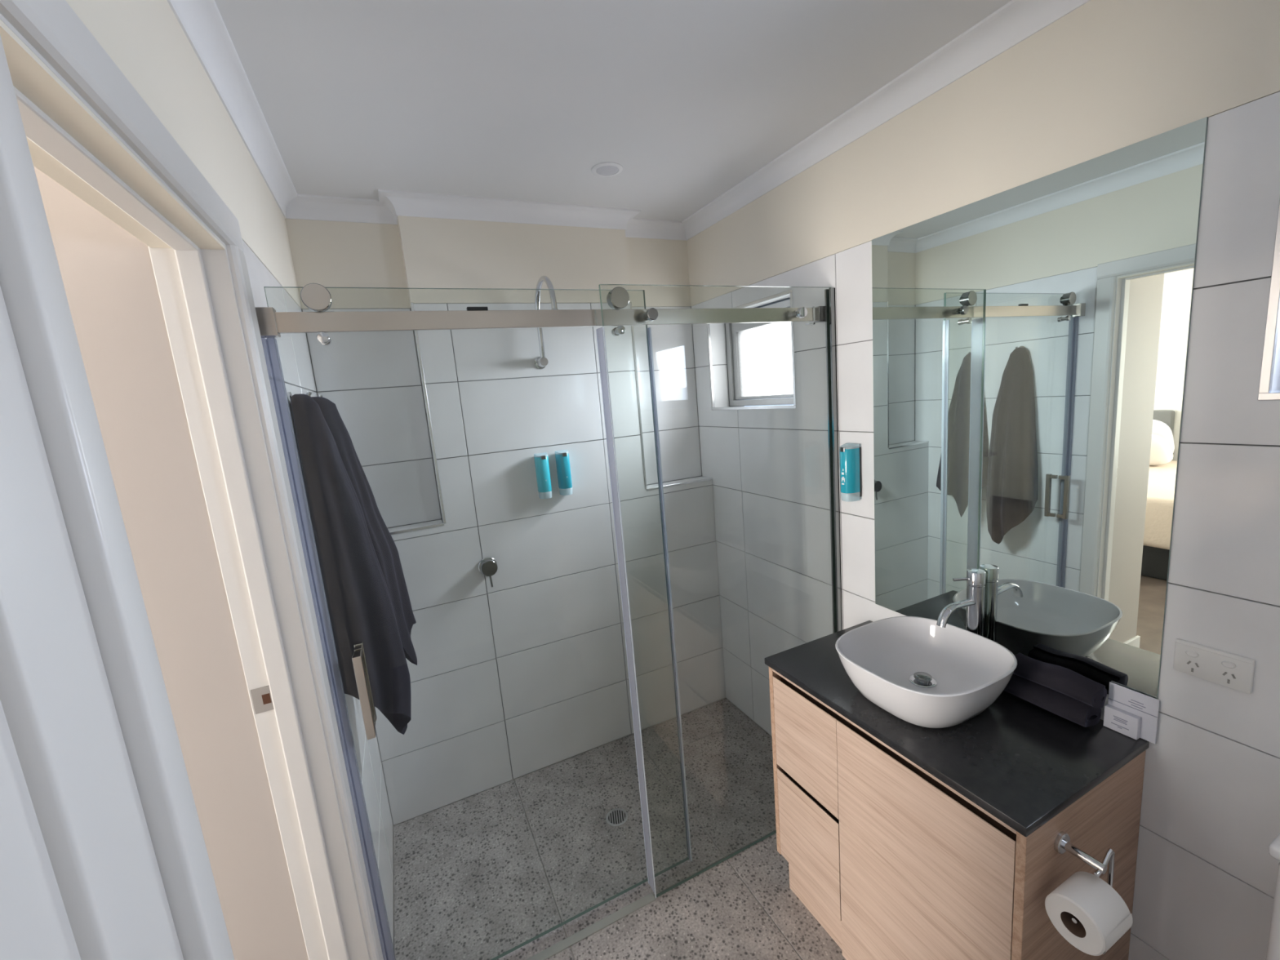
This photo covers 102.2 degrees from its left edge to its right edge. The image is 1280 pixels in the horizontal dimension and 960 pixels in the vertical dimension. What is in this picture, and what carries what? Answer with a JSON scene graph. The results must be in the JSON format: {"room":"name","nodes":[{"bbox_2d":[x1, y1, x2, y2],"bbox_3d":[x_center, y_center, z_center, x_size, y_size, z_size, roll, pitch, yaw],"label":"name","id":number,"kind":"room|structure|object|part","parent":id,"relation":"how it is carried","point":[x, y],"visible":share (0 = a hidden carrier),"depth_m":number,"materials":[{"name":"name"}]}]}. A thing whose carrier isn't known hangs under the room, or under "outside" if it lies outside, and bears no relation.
{"room":"bathroom","nodes":[
{"label":"bathroom","id":0,"kind":"room"},
{"bbox_2d":[33,165,308,959],"bbox_3d":[-1.020,0.357,1.069,0.342,2.504,0.126,-9,10,-24],"label":"wall","id":1,"kind":"structure","parent":0,"point":[107,273],"depth_m":1.02,"materials":[{"name":"beige paint"}]},
{"bbox_2d":[0,0,393,959],"bbox_3d":[-0.552,0.398,0.615,0.112,2.485,3.150,-9,10,-24],"label":"wall","id":2,"kind":"structure","parent":0,"point":[145,39],"depth_m":0.85,"materials":[{"name":"beige paint"}]},
{"bbox_2d":[0,0,383,959],"bbox_3d":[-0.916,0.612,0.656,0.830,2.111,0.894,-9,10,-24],"label":"door frame","id":3,"kind":"structure","parent":2,"relation":"in","point":[84,699],"depth_m":0.46,"materials":[{"name":"white wood"}]},
{"bbox_3d":[-0.395,0.602,0.457,0.020,2.110,0.091,-9,10,-24],"label":"architrave","id":4,"kind":"part","parent":3,"relation":"part of","materials":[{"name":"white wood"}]},
{"bbox_3d":[-0.413,0.627,0.527,0.038,2.041,0.044,-9,10,-24],"label":"architrave","id":5,"kind":"part","parent":3,"relation":"part of","materials":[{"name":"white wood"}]},
{"bbox_3d":[-0.656,-0.455,0.700,0.018,0.070,0.803,-9,10,-24],"label":"architrave","id":6,"kind":"part","parent":3,"relation":"part of","materials":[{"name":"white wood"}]},
{"bbox_3d":[-0.809,0.471,1.109,0.036,0.056,0.003,-9,10,-24],"label":"strike plate","id":7,"kind":"part","parent":3,"relation":"part of","materials":[{"name":"silver metal"}]},
{"bbox_3d":[-0.726,0.542,1.201,0.018,2.041,0.067,-9,10,-24],"label":"architrave","id":8,"kind":"part","parent":3,"relation":"part of","materials":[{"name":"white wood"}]},
{"bbox_2d":[166,0,297,218],"bbox_3d":[-0.577,-0.804,0.454,0.056,0.069,3.150,-9,10,-24],"label":"trim","id":9,"kind":"structure","parent":2,"relation":"attached to","point":[202,22],"depth_m":1.18,"materials":[{"name":"white paint"}]},
{"bbox_2d":[287,391,311,406],"bbox_3d":[-0.924,-0.223,1.409,0.055,0.040,0.040,-9,10,-24],"label":"towel hook","id":10,"kind":"object","parent":2,"relation":"attached to","point":[289,393],"visible":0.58,"depth_m":1.39,"materials":[{"name":"silver metal"}]},
{"bbox_2d":[290,393,410,734],"bbox_3d":[-0.825,0.285,1.524,0.174,1.076,0.242,-9,10,-24],"label":"bath towel","id":11,"kind":"object","parent":10,"relation":"hanging from","point":[359,605],"visible":0.95,"depth_m":1.43,"materials":[{"name":"grey fabric"}]},
{"bbox_2d":[284,215,725,825],"bbox_3d":[-0.400,0.085,2.434,1.998,2.485,0.252,-9,10,-24],"label":"wall","id":12,"kind":"structure","parent":0,"point":[526,673],"depth_m":2.25,"materials":[{"name":"white tile"}]},
{"bbox_3d":[-0.970,0.208,2.041,0.371,0.010,0.010,-9,10,-24],"label":"ledge trim","id":13,"kind":"part","parent":12,"relation":"part of","materials":[{"name":"white tile"}]},
{"bbox_3d":[-0.837,-0.251,2.048,0.010,0.871,0.010,-9,10,-24],"label":"corner trim","id":14,"kind":"part","parent":12,"relation":"part of","materials":[{"name":"silver metal"}]},
{"bbox_2d":[285,189,686,240],"bbox_3d":[-0.492,-1.088,2.130,1.678,0.069,0.156,-9,10,-24],"label":"trim","id":15,"kind":"structure","parent":12,"relation":"attached to","point":[391,204],"depth_m":2.01,"materials":[{"name":"white paint"}]},
{"bbox_2d":[478,556,497,586],"bbox_3d":[-0.640,0.392,2.194,0.078,0.124,0.045,-9,10,-24],"label":"shower mixer","id":16,"kind":"object","parent":12,"relation":"attached to","point":[487,566],"visible":1,"depth_m":2.17,"materials":[{"name":"silver metal"}]},
{"bbox_3d":[-0.650,0.368,2.207,0.078,0.078,0.008,-9,10,-24],"label":"wall plate","id":17,"kind":"part","parent":16,"relation":"part of","materials":[{"name":"silver metal"}]},
{"bbox_3d":[-0.640,0.370,2.187,0.068,0.068,0.037,-9,10,-24],"label":"knob","id":18,"kind":"part","parent":16,"relation":"part of","materials":[{"name":"silver metal"}]},
{"bbox_3d":[-0.631,0.428,2.191,0.009,0.053,0.014,-12,12,-38],"label":"lever","id":19,"kind":"part","parent":16,"relation":"part of","materials":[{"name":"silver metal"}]},
{"bbox_2d":[533,452,551,498],"bbox_3d":[-0.417,-0.018,2.240,0.058,0.196,0.062,-9,10,-24],"label":"soap dispenser","id":20,"kind":"object","parent":12,"relation":"attached to","point":[544,486],"visible":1,"depth_m":2.22,"materials":[{"name":"teal plastic"}]},
{"bbox_3d":[-0.422,-0.107,2.221,0.058,0.014,0.048,-9,10,-24],"label":"lid","id":21,"kind":"part","parent":20,"relation":"part of","materials":[{"name":"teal plastic"}]},
{"bbox_2d":[533,275,558,368],"bbox_3d":[-0.375,-0.626,2.053,0.052,0.341,0.298,-9,10,-24],"label":"shower","id":22,"kind":"object","parent":12,"relation":"attached to","point":[541,362],"visible":0.69,"depth_m":2.11,"materials":[{"name":"silver metal"}]},
{"bbox_2d":[555,449,572,495],"bbox_3d":[-0.333,-0.033,2.279,0.058,0.196,0.062,-9,10,-24],"label":"soap dispenser","id":23,"kind":"object","parent":12,"relation":"attached to","point":[563,473],"visible":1,"depth_m":2.26,"materials":[{"name":"teal plastic"}]},
{"bbox_3d":[-0.338,-0.122,2.260,0.058,0.014,0.048,-9,10,-24],"label":"lid","id":24,"kind":"part","parent":23,"relation":"part of","materials":[{"name":"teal plastic"}]},
{"bbox_3d":[-0.009,-0.384,2.429,0.010,0.871,0.010,-9,10,-24],"label":"corner trim","id":25,"kind":"part","parent":12,"relation":"part of","materials":[{"name":"silver metal"}]},
{"bbox_3d":[0.201,0.020,2.580,0.379,0.010,0.010,-9,10,-24],"label":"ledge trim","id":26,"kind":"part","parent":12,"relation":"part of","materials":[{"name":"silver metal"}]},
{"bbox_2d":[214,0,1011,221],"bbox_3d":[0.170,-1.011,0.815,1.998,0.100,3.400,-9,10,-24],"label":"ceiling","id":27,"kind":"structure","parent":0,"point":[510,100],"depth_m":1.32,"materials":[{"name":"white paint"}]},
{"bbox_2d":[591,161,622,177],"bbox_3d":[-0.117,-1.100,1.834,0.112,0.008,0.112,-9,10,-24],"label":"recessed light","id":28,"kind":"object","parent":27,"relation":"in","point":[606,169],"visible":1,"depth_m":1.82,"materials":[{"name":"white paint"}]},
{"bbox_2d":[393,697,846,959],"bbox_3d":[0.340,1.544,1.242,2.178,0.120,3.450,-9,10,-24],"label":"floor","id":29,"kind":"structure","parent":0,"point":[479,876],"depth_m":1.91,"materials":[{"name":"grey stone"}]},
{"bbox_2d":[605,808,627,826],"bbox_3d":[-0.094,1.377,2.109,0.090,0.005,0.090,-9,10,-24],"label":"floor drain","id":30,"kind":"object","parent":29,"relation":"on","point":[616,818],"visible":1,"depth_m":2.11,"materials":[{"name":"silver metal"}]},
{"bbox_2d":[595,284,842,897],"bbox_3d":[0.351,0.376,1.788,0.868,1.998,0.070,-9,10,-24],"label":"shower panel","id":31,"kind":"object","parent":29,"relation":"on","point":[651,314],"visible":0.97,"depth_m":1.82,"materials":[{"name":"clear glass"}]},
{"bbox_2d":[768,666,1146,959],"bbox_3d":[0.815,0.994,1.482,0.463,0.804,0.754,-9,10,-24],"label":"vanity cabinet","id":32,"kind":"object","parent":29,"relation":"on","point":[893,862],"visible":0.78,"depth_m":1.25,"materials":[{"name":"brown wood"}]},
{"bbox_3d":[0.653,0.899,1.803,0.462,0.694,0.018,-9,10,-24],"label":"panel","id":33,"kind":"part","parent":32,"relation":"part of","materials":[{"name":"brown wood"}]},
{"bbox_3d":[0.501,0.793,1.559,0.019,0.312,0.262,-9,10,-24],"label":"drawer","id":34,"kind":"part","parent":32,"relation":"part of","materials":[{"name":"brown wood"}]},
{"bbox_3d":[0.529,1.123,1.614,0.019,0.324,0.261,-9,10,-24],"label":"drawer","id":35,"kind":"part","parent":32,"relation":"part of","materials":[{"name":"brown wood"}]},
{"bbox_3d":[0.611,0.635,1.339,0.080,0.017,0.718,-9,10,-24],"label":"rail","id":36,"kind":"part","parent":32,"relation":"part of","materials":[{"name":"brown wood"}]},
{"bbox_3d":[0.688,1.212,1.301,0.019,0.456,0.451,-9,10,-24],"label":"door","id":37,"kind":"part","parent":32,"relation":"part of","materials":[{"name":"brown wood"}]},
{"bbox_3d":[0.655,0.833,1.239,0.019,0.312,0.452,-9,10,-24],"label":"door","id":38,"kind":"part","parent":32,"relation":"part of","materials":[{"name":"brown wood"}]},
{"bbox_2d":[764,620,1149,836],"bbox_3d":[0.776,0.589,1.414,0.473,0.021,0.765,-9,10,-24],"label":"countertop","id":39,"kind":"structure","parent":32,"relation":"on","point":[1024,763],"depth_m":1.19,"materials":[{"name":"black stone"}]},
{"bbox_2d":[835,616,1017,728],"bbox_3d":[0.753,0.517,1.384,0.392,0.132,0.370,-9,10,-24],"label":"basin","id":40,"kind":"object","parent":39,"relation":"in","point":[921,672],"visible":1,"depth_m":1.42,"materials":[{"name":"white ceramic"}]},
{"bbox_2d":[936,568,986,636],"bbox_3d":[0.888,0.410,1.440,0.178,0.303,0.058,-9,10,-24],"label":"tap","id":41,"kind":"object","parent":39,"relation":"on","point":[974,604],"visible":0.82,"depth_m":1.43,"materials":[{"name":"silver metal"}]},
{"bbox_3d":[0.871,0.362,1.420,0.145,0.053,0.025,-9,10,-24],"label":"spout","id":42,"kind":"part","parent":41,"relation":"part of","materials":[{"name":"silver metal"}]},
{"bbox_2d":[1004,673,1101,727],"bbox_3d":[1.015,0.542,1.312,0.078,0.056,0.228,-9,10,-24],"label":"rolled towel","id":43,"kind":"object","parent":39,"relation":"on","point":[1063,705],"visible":0.75,"depth_m":1.26,"materials":[{"name":"grey fabric"}]},
{"bbox_2d":[1013,652,1106,708],"bbox_3d":[1.027,0.489,1.276,0.073,0.058,0.190,-9,10,-24],"label":"rolled towel","id":44,"kind":"object","parent":43,"relation":"on","point":[1065,681],"visible":0.97,"depth_m":1.24,"materials":[{"name":"grey fabric"}]},
{"bbox_2d":[1103,703,1141,739],"bbox_3d":[1.114,0.559,1.194,0.016,0.052,0.062,-9,10,-24],"label":"soap box","id":45,"kind":"object","parent":39,"relation":"on","point":[1126,723],"visible":1,"depth_m":1.19,"materials":[{"name":"white cardboard"}]},
{"bbox_2d":[1111,715,1128,730],"bbox_3d":[1.108,0.561,1.192,0.001,0.025,0.032,-9,10,-24],"label":"print","id":46,"kind":"object","parent":45,"relation":"attached to","point":[1117,722],"depth_m":1.19,"materials":[{"name":"grey"}]},
{"bbox_2d":[1107,681,1159,744],"bbox_3d":[1.126,0.532,1.182,0.004,0.108,0.088,-9,10,-24],"label":"pack","id":47,"kind":"object","parent":39,"relation":"on","point":[1146,707],"visible":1,"depth_m":1.17,"materials":[{"name":"white paper"}]},
{"bbox_2d":[1107,697,1157,717],"bbox_3d":[1.123,0.511,1.178,0.001,0.020,0.088,-9,10,-24],"label":"print","id":48,"kind":"object","parent":47,"relation":"attached to","point":[1140,707],"depth_m":1.17,"materials":[{"name":"grey paper"}]},
{"bbox_3d":[0.974,1.035,1.153,0.462,0.804,0.018,-9,10,-24],"label":"panel","id":49,"kind":"part","parent":32,"relation":"part of","materials":[{"name":"brown wood"}]},
{"bbox_2d":[1053,831,1115,923],"bbox_3d":[0.843,0.759,1.004,0.128,0.097,0.074,-9,10,-24],"label":"toilet roll holder","id":50,"kind":"object","parent":32,"relation":"attached to","point":[1062,843],"visible":0.88,"depth_m":1.00,"materials":[{"name":"silver metal"}]},
{"bbox_3d":[0.867,0.735,1.008,0.017,0.017,0.066,-9,10,-24],"label":"post","id":51,"kind":"part","parent":50,"relation":"part of","materials":[{"name":"silver metal"}]},
{"bbox_2d":[1044,871,1133,955],"bbox_3d":[0.844,0.815,0.974,0.097,0.095,0.096,-9,10,-24],"label":"toilet roll","id":52,"kind":"object","parent":50,"relation":"hanging from","point":[1103,915],"visible":0.99,"depth_m":0.95,"materials":[{"name":"white paper"}]},
{"bbox_3d":[0.858,0.762,0.975,0.128,0.097,0.008,-9,10,-24],"label":"wire arm","id":53,"kind":"part","parent":50,"relation":"part of","materials":[{"name":"silver metal"}]},
{"bbox_2d":[1265,833,1279,959],"bbox_3d":[1.038,1.070,0.688,0.741,0.875,0.403,-9,10,-24],"label":"toilet","id":54,"kind":"object","parent":29,"relation":"on","point":[1273,953],"visible":1,"depth_m":0.87,"materials":[{"name":"white ceramic"}]},
{"bbox_3d":[1.232,0.620,0.726,0.231,0.025,0.403,-9,10,-24],"label":"cistern lid","id":55,"kind":"part","parent":54,"relation":"part of","materials":[{"name":"white ceramic"}]},
{"bbox_2d":[686,0,1279,959],"bbox_3d":[1.095,0.133,1.374,0.202,2.485,3.150,-9,10,-24],"label":"wall","id":56,"kind":"structure","parent":0,"point":[1105,77],"depth_m":1.14,"materials":[{"name":"white tile"}]},
{"bbox_2d":[254,306,825,337],"bbox_3d":[-0.096,-0.465,1.486,1.678,0.066,0.034,-9,10,-24],"label":"shower rail","id":57,"kind":"object","parent":56,"relation":"attached to","point":[272,323],"visible":0.9,"depth_m":1.35,"materials":[{"name":"grey metal"}]},
{"bbox_2d":[263,283,692,959],"bbox_3d":[-0.339,0.471,1.516,0.970,1.978,0.100,-9,10,-24],"label":"sliding shower door","id":58,"kind":"structure","parent":57,"relation":"hanging from","point":[315,296],"depth_m":1.48,"materials":[{"name":"clear glass"}]},
{"bbox_3d":[-0.737,-0.329,1.205,0.025,0.025,0.047,-9,10,-24],"label":"anti jump knob","id":59,"kind":"part","parent":58,"relation":"part of","materials":[{"name":"silver metal"}]},
{"bbox_3d":[-0.716,0.545,1.344,0.020,0.225,0.100,-9,10,-24],"label":"handle","id":60,"kind":"part","parent":58,"relation":"part of","materials":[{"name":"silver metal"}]},
{"bbox_3d":[-0.063,-0.437,1.515,0.025,0.025,0.047,-9,10,-24],"label":"anti jump knob","id":61,"kind":"part","parent":58,"relation":"part of","materials":[{"name":"silver metal"}]},
{"bbox_3d":[0.345,-0.570,2.529,0.012,0.425,0.013,-9,10,-24],"label":"edge trim","id":62,"kind":"part","parent":56,"relation":"part of","materials":[{"name":"silver metal"}]},
{"bbox_3d":[0.489,-0.322,2.302,0.012,0.013,0.600,-9,10,-24],"label":"edge trim","id":63,"kind":"part","parent":56,"relation":"part of","materials":[{"name":"silver metal"}]},
{"bbox_2d":[724,298,793,406],"bbox_3d":[0.587,-0.555,2.320,0.064,0.430,0.578,-9,10,-24],"label":"window","id":64,"kind":"structure","parent":56,"relation":"in","point":[760,364],"depth_m":2.37,"materials":[{"name":"white glass"}]},
{"bbox_3d":[0.581,-0.553,2.317,0.006,0.352,0.498,-9,10,-24],"label":"pane","id":65,"kind":"part","parent":64,"relation":"part of","materials":[{"name":"glass"}]},
{"bbox_3d":[0.453,-0.752,2.231,0.012,0.013,0.600,-9,10,-24],"label":"edge trim","id":66,"kind":"part","parent":56,"relation":"part of","materials":[{"name":"silver metal"}]},
{"bbox_3d":[0.598,-0.504,2.003,0.012,0.425,0.013,-9,10,-24],"label":"edge trim","id":67,"kind":"part","parent":56,"relation":"part of","materials":[{"name":"silver metal"}]},
{"bbox_2d":[840,443,862,502],"bbox_3d":[0.729,-0.027,1.800,0.062,0.198,0.058,-9,10,-24],"label":"soap dispenser","id":68,"kind":"object","parent":56,"relation":"attached to","point":[851,483],"visible":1,"depth_m":1.78,"materials":[{"name":"teal plastic"}]},
{"bbox_3d":[0.717,-0.116,1.783,0.048,0.014,0.058,-9,10,-24],"label":"lid","id":69,"kind":"part","parent":68,"relation":"part of","materials":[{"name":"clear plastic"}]},
{"bbox_2d":[840,448,859,493],"bbox_3d":[0.723,-0.034,1.797,0.049,0.154,0.058,-9,10,-24],"label":"bottle","id":70,"kind":"object","parent":68,"relation":"on","point":[849,457],"depth_m":1.78,"materials":[{"name":"teal plastic"}]},
{"bbox_3d":[0.751,-0.030,1.811,0.013,0.174,0.054,-9,10,-24],"label":"wall plate","id":71,"kind":"part","parent":68,"relation":"part of","materials":[{"name":"black plastic"}]},
{"bbox_2d":[681,0,1090,239],"bbox_3d":[0.880,-1.038,1.125,0.056,0.069,3.150,-9,10,-24],"label":"trim","id":72,"kind":"structure","parent":56,"relation":"attached to","point":[1017,20],"depth_m":1.44,"materials":[{"name":"white paint"}]},
{"bbox_2d":[871,116,1208,698],"bbox_3d":[0.937,-0.118,1.383,0.006,1.206,0.742,-9,10,-24],"label":"mirror","id":73,"kind":"object","parent":56,"relation":"attached to","point":[1030,340],"visible":0.93,"depth_m":1.25,"materials":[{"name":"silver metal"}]},
{"bbox_2d":[1173,638,1255,693],"bbox_3d":[1.165,0.377,1.052,0.014,0.071,0.112,-9,10,-24],"label":"power outlet","id":74,"kind":"object","parent":56,"relation":"attached to","point":[1233,671],"visible":1,"depth_m":1.05,"materials":[{"name":"white plastic"}]},
{"bbox_2d":[1185,650,1199,657],"bbox_3d":[1.147,0.361,1.073,0.004,0.012,0.020,-9,10,-24],"label":"rocker switch","id":75,"kind":"object","parent":74,"relation":"attached to","point":[1188,653],"depth_m":1.07,"materials":[{"name":"white plastic"}]},
{"bbox_2d":[1221,661,1235,668],"bbox_3d":[1.169,0.367,1.026,0.004,0.012,0.020,-9,10,-24],"label":"rocker switch","id":76,"kind":"object","parent":74,"relation":"attached to","point":[1224,664],"depth_m":1.03,"materials":[{"name":"white plastic"}]},
{"bbox_3d":[1.123,-0.368,0.909,0.012,0.425,0.013,-9,10,-24],"label":"edge trim","id":77,"kind":"part","parent":56,"relation":"part of","materials":[{"name":"silver metal"}]},
{"bbox_3d":[1.268,-0.120,0.680,0.012,0.013,0.603,-9,10,-24],"label":"edge trim","id":78,"kind":"part","parent":56,"relation":"part of","materials":[{"name":"silver metal"}]},
{"bbox_3d":[-1.032,-0.250,1.633,0.055,0.040,0.040,-9,10,-24],"label":"towel hook","id":79,"kind":"object","parent":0,"visible":0},
{"bbox_2d":[311,396,417,665],"bbox_3d":[-0.929,0.186,1.760,0.211,0.940,0.259,-9,10,-24],"label":"bath towel","id":80,"kind":"object","parent":79,"relation":"hanging from","point":[385,548],"visible":0.32,"depth_m":1.72,"materials":[{"name":"grey fabric"}]}
]}

